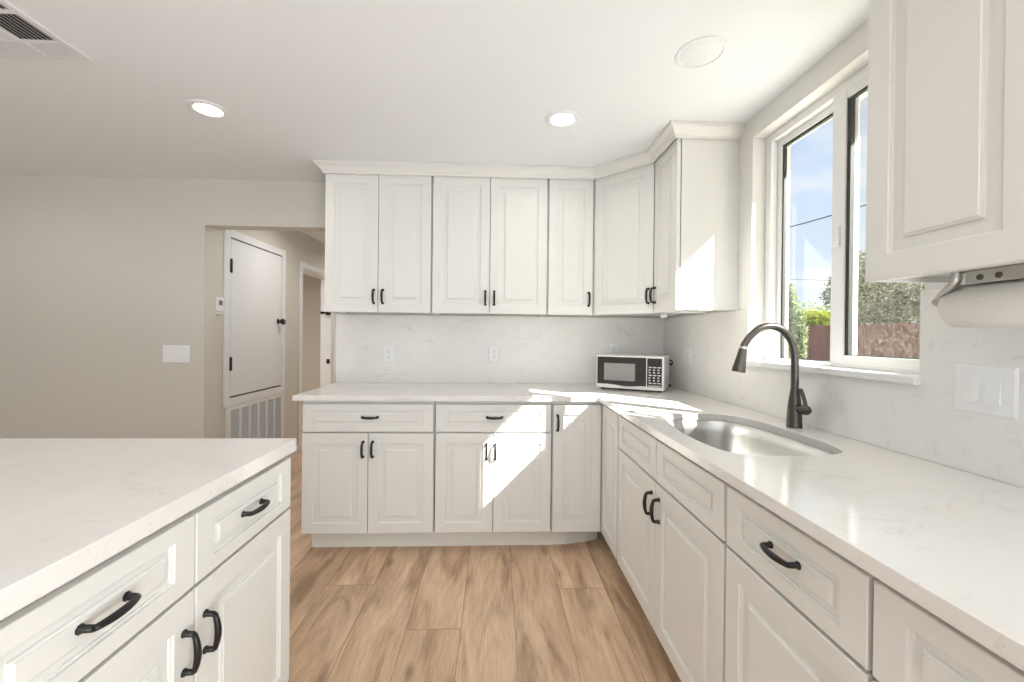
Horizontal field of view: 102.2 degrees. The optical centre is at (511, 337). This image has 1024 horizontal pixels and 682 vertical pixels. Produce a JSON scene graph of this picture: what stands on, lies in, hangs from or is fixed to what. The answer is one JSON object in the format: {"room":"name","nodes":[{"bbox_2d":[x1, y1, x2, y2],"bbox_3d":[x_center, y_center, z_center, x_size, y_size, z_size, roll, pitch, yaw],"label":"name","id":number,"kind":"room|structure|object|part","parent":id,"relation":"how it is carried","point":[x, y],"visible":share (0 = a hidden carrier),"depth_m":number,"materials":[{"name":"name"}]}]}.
{"room":"kitchen","nodes":[
{"label":"kitchen","id":0,"kind":"room"},
{"bbox_2d":[215,230,324,457],"bbox_3d":[-2.347,0.038,4.850,0.120,2.354,3.580,1,0,-2],"label":"wall","id":1,"kind":"structure","parent":0,"point":[298,246],"depth_m":4.18,"materials":[{"name":"paint"}]},
{"bbox_2d":[216,297,223,313],"bbox_3d":[-2.202,-0.242,3.108,0.023,0.125,0.086,1,0,-2],"label":"thermostat","id":2,"kind":"object","parent":1,"relation":"attached to","point":[219,301],"visible":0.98,"depth_m":3.10,"materials":[{"name":"white plastic"}]},
{"bbox_2d":[223,230,285,407],"bbox_3d":[-2.200,-0.158,3.631,0.071,1.393,0.913,1,0,-2],"label":"door","id":3,"kind":"structure","parent":1,"relation":"in","point":[254,284],"depth_m":3.53,"materials":[{"name":"white paint"}]},
{"bbox_3d":[-2.207,-0.157,3.954,0.059,0.054,0.054,1,0,-2],"label":"knob","id":4,"kind":"part","parent":3,"relation":"part of","materials":[{"name":"black metal"}]},
{"bbox_2d":[225,392,283,437],"bbox_3d":[-2.240,0.851,3.648,0.012,0.623,0.878,1,0,-2],"label":"air vent","id":5,"kind":"object","parent":1,"relation":"in","point":[263,417],"visible":0.54,"depth_m":3.64,"materials":[{"name":"white metal"}]},
{"bbox_2d":[285,444,298,457],"bbox_3d":[-2.312,1.168,5.387,0.014,0.090,2.520,1,0,-2],"label":"baseboard","id":6,"kind":"structure","parent":1,"relation":"attached to","point":[297,445],"depth_m":4.31,"materials":[{"name":"white paint"}]},
{"bbox_2d":[298,261,333,451],"bbox_3d":[-2.282,0.199,4.867,0.014,2.034,0.936,1,0,-2],"label":"trim","id":7,"kind":"structure","parent":1,"relation":"attached to","point":[302,265],"depth_m":4.43,"materials":[{"name":"white paint"}]},
{"bbox_2d":[303,268,331,386],"bbox_3d":[-2.352,0.229,4.865,0.134,1.972,0.812,1,0,-2],"label":"trim","id":8,"kind":"structure","parent":1,"relation":"attached to","point":[326,320],"depth_m":5.25,"materials":[{"name":"white paint"}]},
{"bbox_2d":[302,274,320,412],"bbox_3d":[-2.740,0.026,6.686,3.340,2.354,0.120,1,0,-2],"label":"wall","id":9,"kind":"structure","parent":0,"point":[310,363],"depth_m":6.61,"materials":[{"name":"paint"}]},
{"bbox_2d":[0,174,659,437],"bbox_3d":[-1.958,0.051,3.014,6.450,2.354,0.120,1,0,-2],"label":"wall","id":10,"kind":"structure","parent":0,"point":[98,275],"depth_m":2.92,"materials":[{"name":"paint"}]},
{"bbox_2d":[163,345,189,362],"bbox_3d":[-2.383,0.114,2.931,0.186,0.124,0.011,1,0,-2],"label":"light switch","id":11,"kind":"object","parent":10,"relation":"attached to","point":[171,353],"visible":1,"depth_m":2.93,"materials":[{"name":"white plastic"}]},
{"bbox_2d":[324,173,435,314],"bbox_3d":[-0.867,-0.612,2.811,0.680,0.893,0.367,1,0,-2],"label":"upper cabinet","id":12,"kind":"object","parent":10,"relation":"attached to","point":[379,228],"visible":0.99,"depth_m":2.67,"materials":[{"name":"paint"}]},
{"bbox_3d":[-1.032,-0.610,2.667,0.336,0.887,0.020,1,0,-2],"label":"door","id":13,"kind":"part","parent":12,"relation":"part of","materials":[{"name":"paint"}]},
{"bbox_3d":[-0.889,-0.267,2.646,0.016,0.101,0.037,1,0,-2],"label":"handle","id":14,"kind":"part","parent":12,"relation":"part of","materials":[{"name":"black metal"}]},
{"bbox_3d":[-0.832,-0.266,2.648,0.016,0.101,0.037,1,0,-2],"label":"handle","id":15,"kind":"part","parent":12,"relation":"part of","materials":[{"name":"black metal"}]},
{"bbox_3d":[-0.693,-0.607,2.681,0.334,0.887,0.020,1,0,-2],"label":"door","id":16,"kind":"part","parent":12,"relation":"part of","materials":[{"name":"paint"}]},
{"bbox_2d":[313,120,745,179],"bbox_3d":[-0.028,-1.072,2.577,2.589,0.066,0.565,1,0,14],"label":"crown molding","id":17,"kind":"structure","parent":12,"relation":"attached to","point":[675,129],"depth_m":2.62,"materials":[{"name":"paint"}]},
{"bbox_2d":[432,176,547,316],"bbox_3d":[-0.148,-0.605,2.839,0.754,0.893,0.367,1,0,-2],"label":"upper cabinet","id":18,"kind":"object","parent":10,"relation":"attached to","point":[489,241],"visible":1,"depth_m":2.69,"materials":[{"name":"paint"}]},
{"bbox_3d":[-0.330,-0.603,2.695,0.369,0.887,0.020,1,0,-2],"label":"door","id":19,"kind":"part","parent":18,"relation":"part of","materials":[{"name":"paint"}]},
{"bbox_3d":[-0.173,-0.260,2.675,0.016,0.101,0.037,1,0,-2],"label":"handle","id":20,"kind":"part","parent":18,"relation":"part of","materials":[{"name":"black metal"}]},
{"bbox_3d":[-0.115,-0.260,2.677,0.016,0.101,0.037,1,0,-2],"label":"handle","id":21,"kind":"part","parent":18,"relation":"part of","materials":[{"name":"black metal"}]},
{"bbox_3d":[0.044,-0.600,2.710,0.371,0.887,0.020,1,0,-2],"label":"door","id":22,"kind":"part","parent":18,"relation":"part of","materials":[{"name":"paint"}]},
{"bbox_2d":[336,314,663,383],"bbox_3d":[-0.071,0.087,3.023,2.390,0.490,0.012,1,0,-2],"label":"backsplash","id":23,"kind":"structure","parent":10,"relation":"attached to","point":[428,348],"depth_m":3.01,"materials":[{"name":"stone"}]},
{"bbox_2d":[383,346,394,362],"bbox_3d":[-0.887,0.117,2.981,0.080,0.122,0.008,1,0,-2],"label":"wall outlet","id":24,"kind":"object","parent":23,"relation":"attached to","point":[388,351],"visible":1,"depth_m":2.98,"materials":[{"name":"white plastic"}]},
{"bbox_2d":[386,349,390,358],"bbox_3d":[-0.887,0.117,2.978,0.033,0.068,0.003,1,0,-2],"label":"receptacle","id":25,"kind":"object","parent":24,"relation":"attached to","point":[388,351],"depth_m":2.98,"materials":[{"name":"white plastic"}]},
{"bbox_2d":[489,345,499,361],"bbox_3d":[-0.130,0.116,3.011,0.080,0.122,0.008,1,0,-2],"label":"wall outlet","id":26,"kind":"object","parent":23,"relation":"attached to","point":[494,350],"visible":1,"depth_m":3.01,"materials":[{"name":"white plastic"}]},
{"bbox_2d":[492,349,495,357],"bbox_3d":[-0.130,0.116,3.009,0.033,0.068,0.003,1,0,-2],"label":"receptacle","id":27,"kind":"object","parent":26,"relation":"attached to","point":[493,350],"depth_m":3.01,"materials":[{"name":"white plastic"}]},
{"bbox_2d":[608,344,618,353],"bbox_3d":[0.750,0.104,3.046,0.080,0.122,0.008,1,0,-2],"label":"wall outlet","id":28,"kind":"object","parent":23,"relation":"attached to","point":[612,348],"visible":0.56,"depth_m":3.04,"materials":[{"name":"white plastic"}]},
{"bbox_2d":[542,179,593,316],"bbox_3d":[0.380,-0.600,2.860,0.300,0.893,0.367,1,0,-2],"label":"upper cabinet","id":29,"kind":"object","parent":10,"relation":"attached to","point":[570,201],"visible":0.98,"depth_m":2.72,"materials":[{"name":"paint"}]},
{"bbox_3d":[0.504,-0.254,2.702,0.016,0.101,0.037,1,0,-2],"label":"handle","id":30,"kind":"part","parent":29,"relation":"part of","materials":[{"name":"black metal"}]},
{"bbox_2d":[592,163,689,315],"bbox_3d":[0.846,-0.595,2.748,0.616,0.893,0.626,1,0,-2],"label":"upper cabinet","id":31,"kind":"object","parent":10,"relation":"attached to","point":[623,202],"visible":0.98,"depth_m":2.57,"materials":[{"name":"paint"}]},
{"bbox_3d":[0.697,-0.593,2.585,0.398,0.887,0.020,1,0,43],"label":"door","id":32,"kind":"part","parent":31,"relation":"part of","materials":[{"name":"paint"}]},
{"bbox_3d":[0.799,-0.249,2.449,0.016,0.101,0.037,1,0,43],"label":"handle","id":33,"kind":"part","parent":31,"relation":"part of","materials":[{"name":"black metal"}]},
{"bbox_2d":[660,313,666,317],"bbox_3d":[0.998,-0.145,2.726,0.044,0.029,0.150,1,0,19],"label":"light","id":34,"kind":"object","parent":31,"relation":"attached to","point":[662,315],"visible":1,"depth_m":2.66,"materials":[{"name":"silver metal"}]},
{"bbox_2d":[0,0,868,243],"bbox_3d":[-1.873,-1.156,1.550,6.480,0.086,10.440,1,0,-2],"label":"ceiling","id":35,"kind":"structure","parent":0,"point":[299,83],"depth_m":1.77,"materials":[{"name":"white paint"}]},
{"bbox_2d":[0,0,91,60],"bbox_3d":[-1.884,-1.114,1.440,0.420,0.008,0.420,1,0,-2],"label":"ceiling vent","id":36,"kind":"object","parent":35,"relation":"in","point":[21,36],"visible":1,"depth_m":1.55,"materials":[{"name":"white metal"}]},
{"bbox_2d":[186,99,229,119],"bbox_3d":[-1.484,-1.123,2.021,0.176,0.027,0.176,1,0,-2],"label":"recessed light","id":37,"kind":"object","parent":35,"relation":"in","point":[204,108],"visible":0.98,"depth_m":2.01,"materials":[{"name":"white"}]},
{"bbox_2d":[545,109,579,128],"bbox_3d":[0.253,-1.107,2.079,0.176,0.027,0.176,1,0,-2],"label":"recessed light","id":38,"kind":"object","parent":35,"relation":"in","point":[560,119],"visible":0.98,"depth_m":2.07,"materials":[{"name":"white"}]},
{"bbox_2d":[287,413,681,681],"bbox_3d":[-1.917,1.265,1.561,6.200,0.060,10.200,1,0,-2],"label":"floor","id":39,"kind":"structure","parent":0,"point":[570,612],"depth_m":1.86,"materials":[{"name":"brown wood"}]},
{"bbox_2d":[0,515,201,681],"bbox_3d":[-1.218,0.810,0.696,1.097,0.872,0.430,1,0,-2],"label":"base cabinet","id":40,"kind":"object","parent":39,"relation":"on","point":[129,617],"visible":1,"depth_m":0.74,"materials":[{"name":"paint"}]},
{"bbox_3d":[-0.688,0.474,0.716,0.037,0.016,0.101,1,0,-2],"label":"handle","id":41,"kind":"part","parent":40,"relation":"part of","materials":[{"name":"black metal"}]},
{"bbox_3d":[-0.718,0.849,0.717,0.020,0.565,0.428,1,0,-2],"label":"door","id":42,"kind":"part","parent":40,"relation":"part of","materials":[{"name":"paint"}]},
{"bbox_3d":[-0.695,0.685,0.899,0.037,0.101,0.016,1,0,-2],"label":"handle","id":43,"kind":"part","parent":40,"relation":"part of","materials":[{"name":"black metal"}]},
{"bbox_2d":[185,458,290,681],"bbox_3d":[-1.236,0.808,1.131,1.097,0.872,0.432,1,0,-2],"label":"base cabinet","id":44,"kind":"object","parent":39,"relation":"on","point":[241,588],"visible":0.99,"depth_m":1.12,"materials":[{"name":"paint"}]},
{"bbox_2d":[0,438,295,620],"bbox_3d":[-1.254,0.352,0.643,1.133,0.041,1.422,1,0,-2],"label":"countertop","id":45,"kind":"structure","parent":44,"relation":"on","point":[68,506],"depth_m":0.91,"materials":[{"name":"stone"}]},
{"bbox_3d":[-0.698,0.685,0.965,0.037,0.101,0.016,1,0,-2],"label":"handle","id":46,"kind":"part","parent":44,"relation":"part of","materials":[{"name":"black metal"}]},
{"bbox_3d":[-0.732,0.476,1.149,0.020,0.160,0.430,1,0,-2],"label":"drawer","id":47,"kind":"part","parent":44,"relation":"part of","materials":[{"name":"paint"}]},
{"bbox_3d":[-0.705,0.472,1.151,0.037,0.016,0.101,1,0,-2],"label":"handle","id":48,"kind":"part","parent":44,"relation":"part of","materials":[{"name":"black metal"}]},
{"bbox_2d":[301,401,435,533],"bbox_3d":[-0.839,0.799,2.654,0.750,0.883,0.637,1,0,-2],"label":"base cabinet","id":49,"kind":"object","parent":39,"relation":"on","point":[368,466],"visible":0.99,"depth_m":2.37,"materials":[{"name":"paint"}]},
{"bbox_3d":[-1.015,0.834,2.375,0.370,0.575,0.020,1,0,-2],"label":"door","id":50,"kind":"part","parent":49,"relation":"part of","materials":[{"name":"paint"}]},
{"bbox_3d":[-0.852,0.639,2.352,0.016,0.101,0.037,1,0,-2],"label":"handle","id":51,"kind":"part","parent":49,"relation":"part of","materials":[{"name":"black metal"}]},
{"bbox_3d":[-0.825,0.460,2.381,0.740,0.159,0.020,1,0,-2],"label":"drawer","id":52,"kind":"part","parent":49,"relation":"part of","materials":[{"name":"paint"}]},
{"bbox_3d":[-0.814,0.455,2.355,0.101,0.016,0.037,1,0,-2],"label":"handle","id":53,"kind":"part","parent":49,"relation":"part of","materials":[{"name":"black metal"}]},
{"bbox_3d":[-0.798,0.639,2.354,0.016,0.101,0.037,1,0,-2],"label":"handle","id":54,"kind":"part","parent":49,"relation":"part of","materials":[{"name":"black metal"}]},
{"bbox_3d":[-0.641,0.837,2.390,0.370,0.575,0.020,1,0,-2],"label":"door","id":55,"kind":"part","parent":49,"relation":"part of","materials":[{"name":"paint"}]},
{"bbox_2d":[312,529,596,546],"bbox_3d":[-0.322,1.197,2.491,1.723,0.099,0.070,1,0,-5],"label":"toe kick","id":56,"kind":"object","parent":39,"relation":"on","point":[462,538],"visible":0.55,"depth_m":2.48,"materials":[{"name":"paint"}]},
{"bbox_2d":[434,401,551,532],"bbox_3d":[-0.120,0.806,2.682,0.680,0.883,0.637,1,0,-2],"label":"base cabinet","id":57,"kind":"object","parent":39,"relation":"on","point":[493,458],"visible":0.99,"depth_m":2.40,"materials":[{"name":"paint"}]},
{"bbox_3d":[-0.277,0.841,2.405,0.331,0.575,0.020,1,0,-2],"label":"door","id":58,"kind":"part","parent":57,"relation":"part of","materials":[{"name":"paint"}]},
{"bbox_3d":[-0.148,0.661,2.380,0.016,0.101,0.037,1,0,-2],"label":"handle","id":59,"kind":"part","parent":57,"relation":"part of","materials":[{"name":"black metal"}]},
{"bbox_3d":[-0.106,0.466,2.409,0.666,0.159,0.020,1,0,-2],"label":"drawer","id":60,"kind":"part","parent":57,"relation":"part of","materials":[{"name":"paint"}]},
{"bbox_3d":[-0.100,0.462,2.383,0.101,0.016,0.037,1,0,-2],"label":"handle","id":61,"kind":"part","parent":57,"relation":"part of","materials":[{"name":"black metal"}]},
{"bbox_3d":[-0.096,0.661,2.382,0.016,0.101,0.037,1,0,-2],"label":"handle","id":62,"kind":"part","parent":57,"relation":"part of","materials":[{"name":"black metal"}]},
{"bbox_3d":[0.059,0.844,2.418,0.333,0.575,0.020,1,0,-2],"label":"door","id":63,"kind":"part","parent":57,"relation":"part of","materials":[{"name":"paint"}]},
{"bbox_2d":[550,402,620,558],"bbox_3d":[0.688,0.814,2.587,0.919,0.883,0.932,1,0,-2],"label":"base cabinet","id":64,"kind":"object","parent":39,"relation":"on","point":[585,448],"visible":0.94,"depth_m":2.42,"materials":[{"name":"paint"}]},
{"bbox_3d":[0.267,0.497,2.396,0.016,0.101,0.037,1,0,-2],"label":"handle","id":65,"kind":"part","parent":64,"relation":"part of","materials":[{"name":"black metal"}]},
{"bbox_3d":[0.380,0.764,2.430,0.283,0.745,0.020,1,0,-2],"label":"door","id":66,"kind":"part","parent":64,"relation":"part of","materials":[{"name":"paint"}]},
{"bbox_3d":[0.542,0.766,2.273,0.020,0.745,0.296,1,0,-2],"label":"door","id":67,"kind":"part","parent":64,"relation":"part of","materials":[{"name":"paint"}]},
{"bbox_2d":[292,382,1023,670],"bbox_3d":[-0.005,0.355,1.532,2.399,0.030,2.999,1,0,-2],"label":"countertop","id":68,"kind":"structure","parent":64,"relation":"on","point":[949,540],"depth_m":0.91,"materials":[{"name":"stone"}]},
{"bbox_2d":[597,353,672,391],"bbox_3d":[0.836,0.229,2.796,0.450,0.226,0.333,1,0,27],"label":"microwave","id":69,"kind":"object","parent":68,"relation":"on","point":[622,371],"visible":1,"depth_m":2.65,"materials":[{"name":"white plastic"}]},
{"bbox_3d":[0.709,0.218,2.682,0.311,0.186,0.010,1,0,27],"label":"door","id":70,"kind":"part","parent":69,"relation":"part of","materials":[{"name":"black glass"}]},
{"bbox_3d":[0.891,0.219,2.587,0.088,0.180,0.004,1,0,27],"label":"control panel","id":71,"kind":"part","parent":69,"relation":"part of","materials":[{"name":"black glass"}]},
{"bbox_2d":[667,420,832,455],"bbox_3d":[0.833,0.481,1.562,0.466,0.206,0.708,1,0,-2],"label":"sink","id":72,"kind":"object","parent":68,"relation":"in","point":[733,437],"visible":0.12,"depth_m":1.81,"materials":[{"name":"silver metal"}]},
{"bbox_2d":[732,323,811,428],"bbox_3d":[1.001,0.145,1.594,0.278,0.410,0.106,1,0,-2],"label":"faucet","id":73,"kind":"object","parent":68,"relation":"on","point":[795,409],"visible":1,"depth_m":1.61,"materials":[{"name":"black metal"}]},
{"bbox_3d":[1.112,0.230,1.580,0.016,0.070,0.041,1,0,-2],"label":"lever","id":74,"kind":"part","parent":73,"relation":"part of","materials":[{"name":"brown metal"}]},
{"bbox_2d":[618,416,728,681],"bbox_3d":[0.841,0.820,1.631,0.642,0.883,0.983,1,0,-2],"label":"base cabinet","id":75,"kind":"object","parent":39,"relation":"on","point":[672,510],"visible":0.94,"depth_m":1.43,"materials":[{"name":"paint"}]},
{"bbox_3d":[0.558,0.854,1.857,0.020,0.579,0.482,1,0,-2],"label":"door","id":76,"kind":"part","parent":75,"relation":"part of","materials":[{"name":"paint"}]},
{"bbox_3d":[0.561,0.475,1.856,0.020,0.159,0.482,1,0,-2],"label":"drawer","id":77,"kind":"part","parent":75,"relation":"part of","materials":[{"name":"paint"}]},
{"bbox_3d":[0.539,0.659,1.649,0.037,0.101,0.016,1,0,-2],"label":"handle","id":78,"kind":"part","parent":75,"relation":"part of","materials":[{"name":"black metal"}]},
{"bbox_3d":[0.542,0.659,1.575,0.037,0.101,0.016,1,0,-2],"label":"handle","id":79,"kind":"part","parent":75,"relation":"part of","materials":[{"name":"black metal"}]},
{"bbox_3d":[0.577,0.856,1.374,0.020,0.579,0.474,1,0,-2],"label":"door","id":80,"kind":"part","parent":75,"relation":"part of","materials":[{"name":"paint"}]},
{"bbox_3d":[0.581,0.478,1.372,0.020,0.159,0.474,1,0,-2],"label":"drawer","id":81,"kind":"part","parent":75,"relation":"part of","materials":[{"name":"paint"}]},
{"bbox_2d":[725,485,878,681],"bbox_3d":[0.870,0.824,0.921,0.642,0.883,0.430,1,0,-2],"label":"base cabinet","id":82,"kind":"object","parent":39,"relation":"on","point":[798,610],"visible":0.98,"depth_m":0.88,"materials":[{"name":"paint"}]},
{"bbox_3d":[0.573,0.471,0.897,0.037,0.016,0.101,1,0,-2],"label":"handle","id":83,"kind":"part","parent":82,"relation":"part of","materials":[{"name":"black metal"}]},
{"bbox_3d":[0.596,0.856,0.910,0.020,0.575,0.424,1,0,-2],"label":"door","id":84,"kind":"part","parent":82,"relation":"part of","materials":[{"name":"paint"}]},
{"bbox_2d":[873,580,1023,681],"bbox_3d":[0.890,0.827,0.404,0.642,0.883,0.598,1,0,-2],"label":"base cabinet","id":85,"kind":"object","parent":39,"relation":"on","point":[911,643],"visible":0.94,"depth_m":0.61,"materials":[{"name":"paint"}]},
{"bbox_2d":[667,19,962,359],"bbox_3d":[1.332,0.098,-0.167,0.130,2.354,6.500,1,0,-2],"label":"wall","id":86,"kind":"structure","parent":0,"point":[850,55],"depth_m":2.04,"materials":[{"name":"white paint"}]},
{"bbox_2d":[649,138,739,312],"bbox_3d":[0.991,-0.591,2.295,0.367,0.893,0.300,1,0,-2],"label":"upper cabinet","id":87,"kind":"object","parent":86,"relation":"attached to","point":[696,238],"visible":1,"depth_m":2.15,"materials":[{"name":"paint"}]},
{"bbox_3d":[0.818,-0.249,2.411,0.037,0.101,0.016,1,0,-2],"label":"handle","id":88,"kind":"part","parent":87,"relation":"part of","materials":[{"name":"black metal"}]},
{"bbox_3d":[0.855,-0.590,2.288,0.020,0.887,0.296,1,0,-2],"label":"door","id":89,"kind":"part","parent":87,"relation":"part of","materials":[{"name":"paint"}]},
{"bbox_2d":[746,360,919,384],"bbox_3d":[1.213,0.124,1.628,0.102,0.024,0.829,1,0,-2],"label":"trim","id":90,"kind":"structure","parent":86,"relation":"attached to","point":[904,378],"depth_m":1.45,"materials":[{"name":"plastic"}]},
{"bbox_2d":[764,65,919,373],"bbox_3d":[1.296,-0.435,1.617,0.068,1.098,0.857,1,0,-2],"label":"window","id":91,"kind":"structure","parent":86,"relation":"in","point":[842,104],"depth_m":1.61,"materials":[{"name":"plastic"}]},
{"bbox_3d":[1.304,-0.422,1.803,0.026,1.052,0.405,1,0,-2],"label":"sash","id":92,"kind":"part","parent":91,"relation":"part of","materials":[{"name":"plastic"}]},
{"bbox_3d":[1.332,-0.419,1.403,0.010,1.046,0.391,1,0,-2],"label":"screen frame","id":93,"kind":"part","parent":91,"relation":"part of","materials":[{"name":"plastic"}]},
{"bbox_3d":[1.290,-0.422,1.428,0.028,1.062,0.428,1,0,-2],"label":"sash","id":94,"kind":"part","parent":91,"relation":"part of","materials":[{"name":"plastic"}]},
{"bbox_2d":[664,289,1023,487],"bbox_3d":[1.190,0.106,1.579,0.012,0.490,3.000,1,0,-2],"label":"backsplash","id":95,"kind":"structure","parent":86,"relation":"attached to","point":[921,421],"depth_m":1.28,"materials":[{"name":"stone"}]},
{"bbox_2d":[685,347,691,365],"bbox_3d":[1.136,0.120,2.666,0.008,0.122,0.080,1,0,-2],"label":"wall outlet","id":96,"kind":"object","parent":95,"relation":"attached to","point":[688,357],"visible":1,"depth_m":2.65,"materials":[{"name":"white plastic"}]},
{"bbox_2d":[954,364,1018,419],"bbox_3d":[1.199,0.133,1.053,0.011,0.126,0.137,1,0,-2],"label":"light switch","id":97,"kind":"object","parent":95,"relation":"attached to","point":[978,389],"visible":1,"depth_m":1.04,"materials":[{"name":"white plastic"}]},
{"bbox_2d":[865,0,1023,283],"bbox_3d":[1.073,-0.583,0.705,0.330,0.893,0.688,1,0,-2],"label":"upper cabinet","id":98,"kind":"object","parent":86,"relation":"attached to","point":[945,182],"visible":0.91,"depth_m":0.87,"materials":[{"name":"paint"}]},
{"bbox_2d":[929,263,1023,306],"bbox_3d":[1.044,-0.104,0.837,0.070,0.091,0.361,1,0,-2],"label":"paper towel holder","id":99,"kind":"object","parent":98,"relation":"attached to","point":[1010,272],"visible":0.75,"depth_m":0.90,"materials":[{"name":"silver metal"}]},
{"bbox_3d":[1.031,-0.105,0.984,0.055,0.091,0.089,1,0,45],"label":"arm","id":100,"kind":"part","parent":99,"relation":"part of","materials":[{"name":"silver metal"}]},
{"bbox_2d":[938,278,1023,326],"bbox_3d":[1.063,-0.074,0.843,0.100,0.100,0.282,1,0,-2],"label":"paper towel roll","id":101,"kind":"object","parent":99,"relation":"hanging from","point":[997,303],"visible":0.94,"depth_m":0.89,"materials":[{"name":"white paper"}]},
{"bbox_2d":[785,92,867,357],"bbox_3d":[1.388,-0.078,0.535,0.035,3.300,8.100,1,0,-2],"label":"wall","id":102,"kind":"structure","parent":0,"point":[865,94],"depth_m":2.01,"materials":[{"name":"white paint"}]},
{"label":"outside","id":103,"kind":"structure","parent":0,"visible":0},
{"bbox_3d":[20.628,1.729,17.877,39.835,0.200,52.000,1,0,-2],"label":"ground","id":104,"kind":"structure","parent":103,"visible":0},
{"bbox_2d":[788,281,808,358],"bbox_3d":[4.880,0.313,7.214,0.400,2.684,0.662,1,0,-2],"label":"shrub","id":105,"kind":"object","parent":104,"relation":"on","point":[796,322],"visible":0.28,"depth_m":7.04,"materials":[{"name":"green plant"}]},
{"bbox_2d":[789,300,829,325],"bbox_3d":[20.607,-0.530,29.464,3.164,4.214,7.665,1,0,-2],"label":"tree","id":106,"kind":"object","parent":104,"relation":"on","point":[821,308],"visible":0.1,"depth_m":28.10,"materials":[{"name":"green plant"}]},
{"bbox_2d":[791,308,830,325],"bbox_3d":[9.047,0.312,12.919,1.074,2.463,3.169,1,0,-2],"label":"hedge","id":107,"kind":"object","parent":104,"relation":"on","point":[819,316],"visible":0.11,"depth_m":12.06,"materials":[{"name":"green plant"}]},
{"bbox_2d":[788,322,919,360],"bbox_3d":[7.839,0.601,12.419,0.162,1.858,26.126,1,0,-2],"label":"fence","id":108,"kind":"object","parent":104,"relation":"on","point":[885,339],"visible":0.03,"depth_m":8.94,"materials":[{"name":"brown wood"}]},
{"bbox_2d":[819,249,890,323],"bbox_3d":[16.737,-1.379,20.155,2.396,5.923,3.279,1,0,-2],"label":"tree","id":109,"kind":"object","parent":104,"relation":"on","point":[861,249],"visible":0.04,"depth_m":19.77,"materials":[{"name":"green plant"}]},
{"bbox_2d":[821,252,924,324],"bbox_3d":[12.416,-0.851,11.675,3.486,4.862,7.736,1,0,-2],"label":"tree","id":110,"kind":"object","parent":104,"relation":"on","point":[912,308],"visible":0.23,"depth_m":12.95,"materials":[{"name":"green plant"}]},
{"bbox_3d":[14.268,-2.570,25.707,2.000,8.200,0.320,1,0,-2],"label":"utility pole","id":111,"kind":"object","parent":104,"relation":"on","visible":0},
{"bbox_2d":[790,204,865,226],"bbox_3d":[14.452,-5.774,18.644,0.060,0.774,13.904,1,0,-2],"label":"power line","id":112,"kind":"object","parent":111,"relation":"attached to","point":[865,204],"visible":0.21,"depth_m":19.61,"materials":[{"name":"black"}]}
]}

